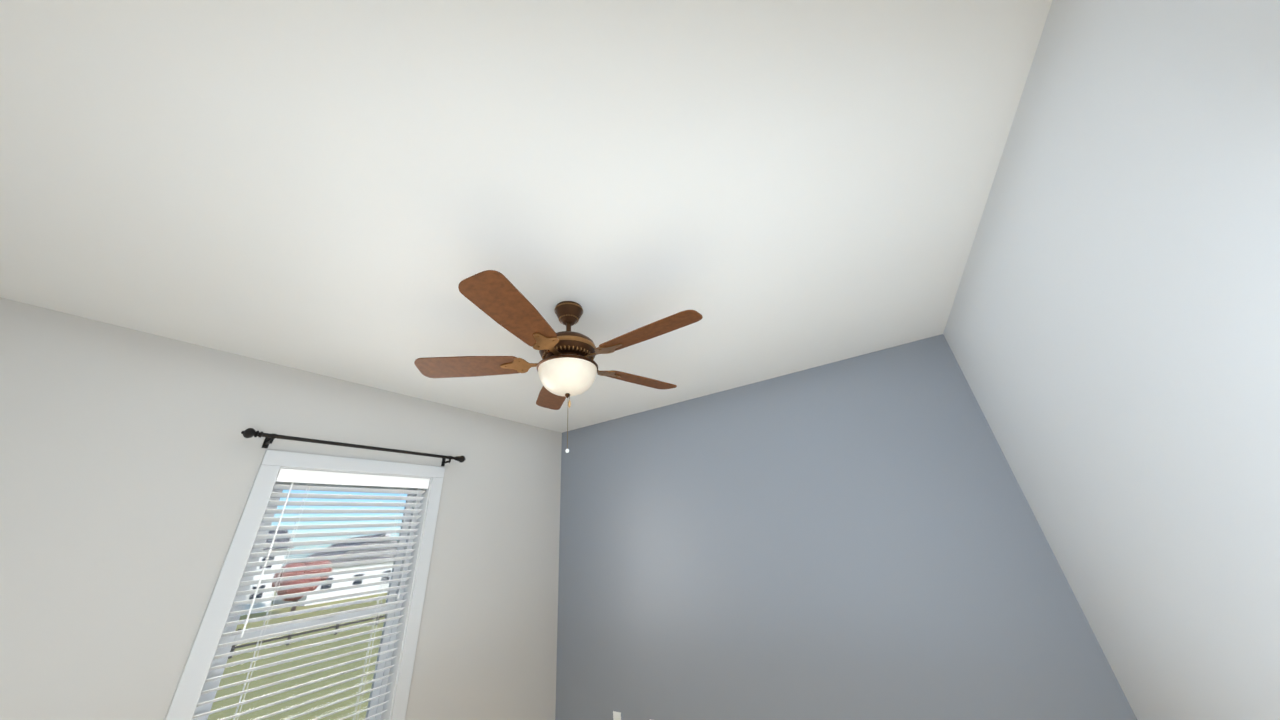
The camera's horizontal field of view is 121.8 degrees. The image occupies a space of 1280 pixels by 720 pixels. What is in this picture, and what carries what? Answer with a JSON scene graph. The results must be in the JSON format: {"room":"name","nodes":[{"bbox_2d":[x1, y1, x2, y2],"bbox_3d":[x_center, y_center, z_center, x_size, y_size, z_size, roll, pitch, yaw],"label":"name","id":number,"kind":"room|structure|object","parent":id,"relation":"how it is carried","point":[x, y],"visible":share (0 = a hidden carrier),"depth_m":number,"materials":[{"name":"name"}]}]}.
{"room":"bedroom","nodes":[
{"label":"bedroom","id":0,"kind":"room"},
{"bbox_2d":[0,297,561,719],"bbox_3d":[-1.784,1.459,1.994,0.160,2.713,3.880,-19,-29,27],"label":"wall","id":1,"kind":"structure","parent":0,"point":[130,461],"depth_m":1.67,"materials":[{"name":"beige paint"}]},
{"bbox_2d":[164,450,444,719],"bbox_3d":[-1.758,1.451,1.993,0.208,1.727,1.054,-19,-29,27],"label":"window","id":2,"kind":"structure","parent":1,"relation":"in","point":[187,693],"depth_m":2.06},
{"bbox_2d":[192,468,429,719],"bbox_3d":[-1.746,1.443,1.988,0.073,1.544,0.834,-19,-29,27],"label":"window blinds","id":3,"kind":"object","parent":2,"relation":"attached to","point":[308,476],"visible":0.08,"depth_m":2.03,"materials":[{"name":"white plastic"}]},
{"bbox_2d":[241,428,465,465],"bbox_3d":[-1.734,0.595,2.325,0.112,0.077,1.254,-19,-29,27],"label":"curtain rod","id":4,"kind":"object","parent":1,"relation":"attached to","point":[252,432],"visible":1,"depth_m":2.12,"materials":[{"name":"black metal"}]},
{"bbox_2d":[0,0,1052,432],"bbox_3d":[-0.382,-0.317,1.780,3.730,0.100,3.880,-19,-29,27],"label":"ceiling","id":5,"kind":"structure","parent":0,"point":[354,190],"depth_m":1.11,"materials":[{"name":"paint"}]},
{"bbox_2d":[414,270,702,452],"bbox_3d":[-0.289,0.049,1.613,1.230,0.715,1.287,-19,-29,27],"label":"ceiling fan","id":6,"kind":"object","parent":5,"relation":"hanging from","point":[567,366],"visible":1,"depth_m":1.54,"materials":[{"name":"brown wood"}]},
{"bbox_2d":[555,334,1136,719],"bbox_3d":[0.782,1.538,2.586,3.570,2.713,0.160,-19,-29,27],"label":"wall","id":7,"kind":"structure","parent":0,"point":[861,537],"depth_m":2.36,"materials":[{"name":"grey paint"}]},
{"bbox_2d":[613,711,620,719],"bbox_3d":[-0.170,2.690,2.647,0.070,0.115,0.006,-19,-29,27],"label":"electrical outlet","id":8,"kind":"object","parent":7,"relation":"attached to","point":[616,715],"visible":1,"depth_m":2.66,"materials":[{"name":"white plastic"}]},
{"bbox_2d":[943,0,1279,719],"bbox_3d":[1.221,0.440,0.358,0.160,2.713,3.560,-19,-29,27],"label":"wall","id":9,"kind":"structure","parent":0,"point":[1111,333],"depth_m":0.88,"materials":[{"name":"white paint"}]},
{"label":"outside","id":10,"kind":"structure","parent":0,"visible":0},
{"bbox_2d":[207,592,386,719],"bbox_3d":[-64.101,46.235,75.048,195.590,0.200,200.000,-19,-29,27],"label":"lawn","id":11,"kind":"structure","parent":10,"point":[291,693],"depth_m":16.00,"materials":[{"name":"green plant"}]},
{"bbox_2d":[241,525,293,614],"bbox_3d":[-44.571,20.899,35.697,9.800,8.800,11.800,-19,-29,27],"label":"house","id":12,"kind":"structure","parent":11,"relation":"on","point":[264,594],"depth_m":36.62,"materials":[{"name":"white"}]},
{"bbox_2d":[272,560,331,611],"bbox_3d":[-32.584,21.663,34.353,4.131,4.554,4.519,-19,-29,27],"label":"tree","id":13,"kind":"object","parent":11,"relation":"on","point":[299,581],"depth_m":33.51,"materials":[{"name":"red plant"}]},
{"bbox_2d":[228,603,384,658],"bbox_3d":[-1.194,28.689,50.508,0.120,1.300,93.720,-19,-29,27],"label":"fence","id":14,"kind":"object","parent":11,"relation":"on","point":[234,647],"depth_m":21.86,"materials":[{"name":"brown wood"}]},
{"bbox_2d":[273,534,397,605],"bbox_3d":[-36.180,25.938,45.788,9.800,7.200,12.800,-19,-29,27],"label":"house","id":15,"kind":"structure","parent":11,"relation":"on","point":[335,585],"depth_m":42.20,"materials":[{"name":"white"}]}
]}

